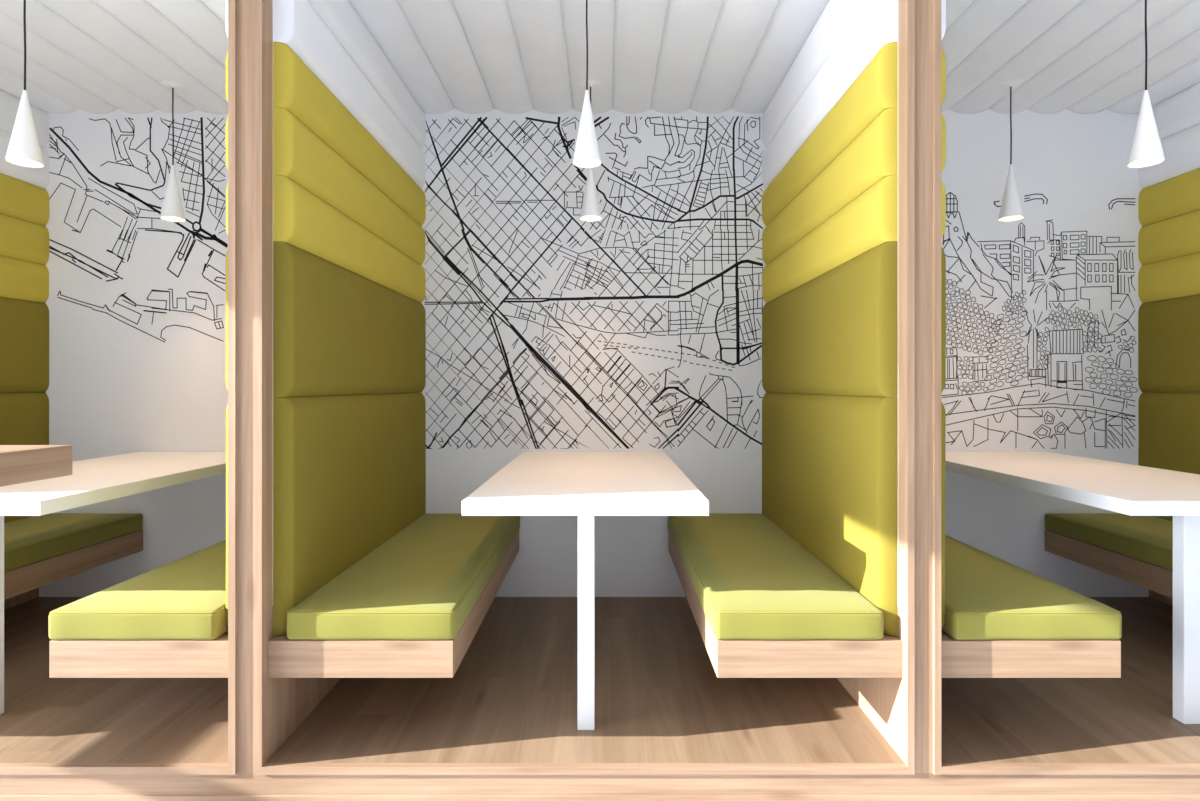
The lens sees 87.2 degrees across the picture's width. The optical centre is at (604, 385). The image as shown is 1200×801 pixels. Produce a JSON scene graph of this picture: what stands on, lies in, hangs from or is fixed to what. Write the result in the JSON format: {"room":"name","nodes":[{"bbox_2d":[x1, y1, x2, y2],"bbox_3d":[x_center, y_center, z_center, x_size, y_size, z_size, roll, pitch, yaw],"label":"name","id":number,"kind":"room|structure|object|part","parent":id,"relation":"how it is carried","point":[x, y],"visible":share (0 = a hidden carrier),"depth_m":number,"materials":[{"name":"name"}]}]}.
{"room":"office booth seating area","nodes":[
{"label":"office booth seating area","id":0,"kind":"room"},
{"bbox_2d":[4,392,38,609],"bbox_3d":[-3.124,-0.310,2.675,0.130,2.900,1.459,0,0,0],"label":"wall","id":1,"kind":"structure","parent":0,"point":[32,594],"depth_m":3.30,"materials":[{"name":"brown wood"}]},
{"bbox_2d":[0,89,48,522],"bbox_3d":[-3.030,-0.359,2.676,0.058,2.265,1.457,0,0,0],"label":"wall panel","id":2,"kind":"object","parent":1,"relation":"attached to","point":[24,197],"visible":0.86,"depth_m":3.26,"materials":[{"name":"green fabric"}]},
{"bbox_2d":[4,513,142,599],"bbox_3d":[-2.775,0.782,2.658,0.570,0.213,1.492,0,0,0],"label":"bench","id":3,"kind":"object","parent":1,"relation":"attached to","point":[39,551],"visible":0.95,"depth_m":2.98,"materials":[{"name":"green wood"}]},
{"bbox_2d":[4,513,141,571],"bbox_3d":[-2.748,0.725,2.656,0.516,0.100,1.489,0,0,0],"label":"cushion","id":4,"kind":"object","parent":3,"relation":"on","point":[33,542],"depth_m":3.00,"materials":[{"name":"green fabric"}]},
{"bbox_2d":[0,0,227,113],"bbox_3d":[-2.094,-1.526,2.675,1.932,0.108,1.461,0,0,0],"label":"ceiling","id":5,"kind":"structure","parent":0,"point":[90,56],"depth_m":2.81,"materials":[{"name":"white fabric"}]},
{"bbox_2d":[5,0,43,167],"bbox_3d":[-2.118,-1.151,2.300,0.106,0.674,0.106,0,0,0],"label":"pendant lamp","id":6,"kind":"object","parent":5,"relation":"hanging from","point":[23,149],"visible":1,"depth_m":2.29,"materials":[{"name":"white ceramic"}]},
{"bbox_3d":[-2.118,-0.947,2.300,0.106,0.266,0.106,0,0,0],"label":"lamp shade","id":7,"kind":"part","parent":6,"relation":"part of","materials":[{"name":"white ceramic"}]},
{"bbox_2d":[160,80,185,221],"bbox_3d":[-2.112,-1.151,3.080,0.106,0.674,0.106,0,0,0],"label":"pendant lamp","id":8,"kind":"object","parent":5,"relation":"hanging from","point":[172,210],"visible":1,"depth_m":3.06,"materials":[{"name":"white ceramic"}]},
{"bbox_3d":[-2.112,-0.947,3.080,0.106,0.266,0.106,0,0,0],"label":"lamp shade","id":9,"kind":"part","parent":8,"relation":"part of","materials":[{"name":"white ceramic"}]},
{"bbox_2d":[273,636,341,753],"bbox_3d":[-1.077,-0.310,2.675,0.101,2.900,1.459,0,0,0],"label":"wall","id":10,"kind":"structure","parent":0,"point":[294,699],"depth_m":2.08,"materials":[{"name":"brown wood"}]},
{"bbox_2d":[0,0,236,774],"bbox_3d":[-2.094,-0.189,1.915,1.974,2.704,0.061,0,0,0],"label":"trim","id":11,"kind":"structure","parent":10,"relation":"attached to","point":[230,768],"depth_m":1.89,"materials":[{"name":"brown wood"}]},
{"bbox_2d":[49,540,227,677],"bbox_3d":[-1.413,0.782,2.658,0.570,0.213,1.492,0,0,0],"label":"bench","id":12,"kind":"object","parent":10,"relation":"attached to","point":[168,620],"visible":0.42,"depth_m":1.92,"materials":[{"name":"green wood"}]},
{"bbox_2d":[225,0,227,625],"bbox_3d":[-1.157,-0.359,2.676,0.058,2.265,1.457,0,0,0],"label":"wall panel","id":13,"kind":"object","parent":10,"relation":"attached to","point":[226,1],"visible":0.06,"depth_m":1.96,"materials":[{"name":"green fabric"}]},
{"bbox_2d":[237,0,254,772],"bbox_3d":[-1.077,-0.298,1.920,0.059,2.924,0.052,0,0,0],"label":"trim","id":14,"kind":"structure","parent":10,"relation":"attached to","point":[245,8],"depth_m":1.89,"materials":[{"name":"brown wood"}]},
{"bbox_2d":[273,0,425,635],"bbox_3d":[-0.997,-0.359,2.676,0.058,2.265,1.457,0,0,0],"label":"wall panel","id":15,"kind":"object","parent":10,"relation":"attached to","point":[349,136],"visible":0.94,"depth_m":2.31,"materials":[{"name":"green fabric"}]},
{"bbox_2d":[268,513,519,677],"bbox_3d":[-0.742,0.782,2.658,0.570,0.213,1.492,0,0,0],"label":"bench","id":16,"kind":"object","parent":10,"relation":"attached to","point":[414,606],"visible":0.92,"depth_m":2.00,"materials":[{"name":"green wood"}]},
{"bbox_2d":[255,0,914,774],"bbox_3d":[-0.060,-0.189,1.915,1.974,2.704,0.061,0,0,0],"label":"trim","id":17,"kind":"structure","parent":10,"relation":"attached to","point":[263,8],"depth_m":1.89,"materials":[{"name":"brown wood"}]},
{"bbox_2d":[0,795,1199,800],"bbox_3d":[-0.060,1.255,1.897,6.258,0.050,0.015,0,0,0],"label":"trim","id":18,"kind":"structure","parent":10,"relation":"attached to","point":[2,797],"depth_m":1.89,"materials":[{"name":"brown wood"}]},
{"bbox_2d":[0,773,1199,794],"bbox_3d":[-0.060,1.197,1.899,6.258,0.066,0.011,0,0,0],"label":"trim","id":19,"kind":"structure","parent":10,"relation":"attached to","point":[240,783],"depth_m":1.89,"materials":[{"name":"brown wood"}]},
{"bbox_2d":[349,0,828,113],"bbox_3d":[-0.060,-1.526,2.675,1.932,0.108,1.461,0,0,0],"label":"ceiling","id":20,"kind":"structure","parent":0,"point":[466,56],"depth_m":2.78,"materials":[{"name":"white wood"}]},
{"bbox_2d":[572,0,600,167],"bbox_3d":[-0.066,-1.151,2.300,0.106,0.674,0.106,0,0,0],"label":"pendant lamp","id":21,"kind":"object","parent":20,"relation":"hanging from","point":[586,153],"visible":1,"depth_m":2.28,"materials":[{"name":"white ceramic"}]},
{"bbox_3d":[-0.066,-0.947,2.300,0.106,0.266,0.106,0,0,0],"label":"lamp shade","id":22,"kind":"part","parent":21,"relation":"part of","materials":[{"name":"white ceramic"}]},
{"bbox_2d":[580,79,600,221],"bbox_3d":[-0.070,-1.151,3.070,0.106,0.674,0.106,0,0,0],"label":"pendant lamp","id":23,"kind":"object","parent":20,"relation":"hanging from","point":[590,211],"visible":0.88,"depth_m":3.05,"materials":[{"name":"white ceramic"}]},
{"bbox_3d":[-0.070,-0.947,3.070,0.106,0.266,0.106,0,0,0],"label":"lamp shade","id":24,"kind":"part","parent":23,"relation":"part of","materials":[{"name":"white ceramic"}]},
{"bbox_2d":[39,108,1148,596],"bbox_3d":[-0.060,-0.310,3.465,6.258,2.900,0.120,0,0,0],"label":"wall","id":25,"kind":"structure","parent":0,"point":[1006,523],"depth_m":3.40,"materials":[{"name":"white paint"}]},
{"bbox_2d":[48,116,227,448],"bbox_3d":[-2.094,-0.558,3.404,1.830,1.797,0.002,0,0,0],"label":"mural","id":26,"kind":"object","parent":25,"relation":"attached to","point":[137,298],"visible":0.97,"depth_m":3.40,"materials":[{"name":"white plastic"}]},
{"bbox_2d":[424,116,762,448],"bbox_3d":[-0.060,-0.558,3.404,1.830,1.797,0.002,0,0,0],"label":"mural","id":27,"kind":"object","parent":25,"relation":"attached to","point":[639,326],"visible":0.99,"depth_m":3.40,"materials":[{"name":"white plastic"}]},
{"bbox_2d":[941,116,1138,448],"bbox_3d":[1.972,-0.558,3.404,1.830,1.797,0.002,0,0,0],"label":"mural","id":28,"kind":"object","parent":25,"relation":"attached to","point":[1042,307],"visible":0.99,"depth_m":3.40,"materials":[{"name":"white paper"}]},
{"bbox_2d":[0,597,1199,762],"bbox_3d":[-0.060,1.190,2.705,6.258,0.100,1.600,0,0,0],"label":"floor","id":29,"kind":"structure","parent":0,"point":[512,697],"depth_m":2.21,"materials":[{"name":"brown wood"}]},
{"bbox_2d":[0,452,225,713],"bbox_3d":[-2.126,0.748,2.674,0.764,0.785,1.458,0,0,0],"label":"table","id":30,"kind":"object","parent":29,"relation":"on","point":[95,480],"visible":0.74,"depth_m":2.37,"materials":[{"name":"white laminate"}]},
{"bbox_3d":[-2.124,0.771,2.178,0.056,0.738,0.045,0,0,0],"label":"leg","id":31,"kind":"part","parent":30,"relation":"part of","materials":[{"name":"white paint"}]},
{"bbox_2d":[462,452,708,729],"bbox_3d":[-0.060,0.748,2.674,0.764,0.785,1.458,0,0,0],"label":"table","id":32,"kind":"object","parent":29,"relation":"on","point":[584,485],"visible":1,"depth_m":2.09,"materials":[{"name":"white laminate"}]},
{"bbox_3d":[-0.063,0.771,2.108,0.056,0.738,0.045,0,0,0],"label":"leg","id":33,"kind":"part","parent":32,"relation":"part of","materials":[{"name":"white paint"}]},
{"bbox_2d":[945,452,1199,723],"bbox_3d":[2.005,0.748,2.674,0.764,0.785,1.458,0,0,0],"label":"table","id":34,"kind":"object","parent":29,"relation":"on","point":[1123,488],"visible":0.89,"depth_m":2.16,"materials":[{"name":"white laminate"}]},
{"bbox_3d":[1.981,0.771,2.147,0.056,0.738,0.045,0,0,0],"label":"leg","id":35,"kind":"part","parent":34,"relation":"part of","materials":[{"name":"white paint"}]},
{"bbox_2d":[837,636,897,753],"bbox_3d":[0.956,-0.310,2.675,0.101,2.900,1.459,0,0,0],"label":"wall","id":36,"kind":"structure","parent":0,"point":[877,697],"depth_m":2.07,"materials":[{"name":"brown wood"}]},
{"bbox_2d":[667,513,901,677],"bbox_3d":[0.621,0.782,2.658,0.570,0.213,1.492,0,0,0],"label":"bench","id":37,"kind":"object","parent":36,"relation":"attached to","point":[762,605],"visible":0.97,"depth_m":1.98,"materials":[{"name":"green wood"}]},
{"bbox_2d":[762,0,897,635],"bbox_3d":[0.876,-0.359,2.676,0.058,2.265,1.457,0,0,0],"label":"wall panel","id":38,"kind":"object","parent":36,"relation":"attached to","point":[830,127],"visible":0.92,"depth_m":2.30,"materials":[{"name":"green fabric"}]},
{"bbox_2d":[915,0,932,772],"bbox_3d":[0.956,-0.298,1.920,0.059,2.924,0.052,0,0,0],"label":"trim","id":39,"kind":"structure","parent":36,"relation":"attached to","point":[923,8],"depth_m":1.89,"materials":[{"name":"brown wood"}]},
{"bbox_2d":[941,0,945,629],"bbox_3d":[1.036,-0.359,2.676,0.058,2.265,1.457,0,0,0],"label":"wall panel","id":40,"kind":"object","parent":36,"relation":"attached to","point":[943,2],"visible":0.1,"depth_m":1.96,"materials":[{"name":"green fabric"}]},
{"bbox_2d":[941,535,1121,677],"bbox_3d":[1.292,0.782,2.658,0.570,0.213,1.492,0,0,0],"label":"bench","id":41,"kind":"object","parent":36,"relation":"attached to","point":[1003,619],"visible":0.5,"depth_m":1.92,"materials":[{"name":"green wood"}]},
{"bbox_2d":[933,0,1199,774],"bbox_3d":[1.972,-0.189,1.915,1.974,2.704,0.061,0,0,0],"label":"trim","id":42,"kind":"structure","parent":36,"relation":"attached to","point":[939,768],"depth_m":1.89,"materials":[{"name":"brown wood"}]},
{"bbox_2d":[941,0,1199,113],"bbox_3d":[1.972,-1.526,2.675,1.932,0.108,1.461,0,0,0],"label":"ceiling","id":43,"kind":"structure","parent":0,"point":[1078,56],"depth_m":2.80,"materials":[{"name":"white wood"}]},
{"bbox_2d":[998,79,1023,221],"bbox_3d":[1.978,-1.151,3.070,0.106,0.674,0.106,0,0,0],"label":"pendant lamp","id":44,"kind":"object","parent":43,"relation":"hanging from","point":[1011,208],"visible":1,"depth_m":3.06,"materials":[{"name":"white ceramic"}]},
{"bbox_3d":[1.978,-0.947,3.070,0.106,0.266,0.106,0,0,0],"label":"lamp shade","id":45,"kind":"part","parent":44,"relation":"part of","materials":[{"name":"white ceramic"}]},
{"bbox_2d":[1127,0,1164,167],"bbox_3d":[1.975,-1.151,2.300,0.106,0.674,0.106,0,0,0],"label":"pendant lamp","id":46,"kind":"object","parent":43,"relation":"hanging from","point":[1146,149],"visible":1,"depth_m":2.29,"materials":[{"name":"white ceramic"}]},
{"bbox_3d":[1.975,-0.947,2.300,0.106,0.266,0.106,0,0,0],"label":"lamp shade","id":47,"kind":"part","parent":46,"relation":"part of","materials":[{"name":"white ceramic"}]},
{"bbox_2d":[1149,392,1172,605],"bbox_3d":[3.003,-0.310,2.675,0.130,2.900,1.459,0,0,0],"label":"wall","id":48,"kind":"structure","parent":0,"point":[1157,596],"depth_m":3.33,"materials":[{"name":"brown wood"}]},
{"bbox_2d":[1045,513,1172,597],"bbox_3d":[2.654,0.782,2.658,0.570,0.213,1.492,0,0,0],"label":"bench","id":49,"kind":"object","parent":48,"relation":"attached to","point":[1138,550],"visible":0.84,"depth_m":2.99,"materials":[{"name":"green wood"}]},
{"bbox_2d":[1045,513,1172,570],"bbox_3d":[2.627,0.726,2.656,0.516,0.100,1.489,0,0,0],"label":"cushion","id":50,"kind":"object","parent":49,"relation":"on","point":[1146,541],"depth_m":3.01,"materials":[{"name":"green fabric"}]},
{"bbox_2d":[1138,82,1199,520],"bbox_3d":[2.909,-0.359,2.676,0.058,2.265,1.457,0,0,0],"label":"wall panel","id":51,"kind":"object","parent":48,"relation":"attached to","point":[1169,196],"visible":0.79,"depth_m":3.21,"materials":[{"name":"green fabric"}]},
{"bbox_3d":[0.000,1.330,-1.058,10.000,0.100,5.885,0,0,0],"label":"floor","id":52,"kind":"structure","parent":0,"visible":0},
{"bbox_2d":[0,445,71,486],"bbox_3d":[-1.339,0.692,0.100,0.821,1.177,2.000,0,0,0],"label":"countertop","id":53,"kind":"structure","parent":52,"relation":"on","point":[19,464],"depth_m":1.03,"materials":[{"name":"brown wood"}]}
]}

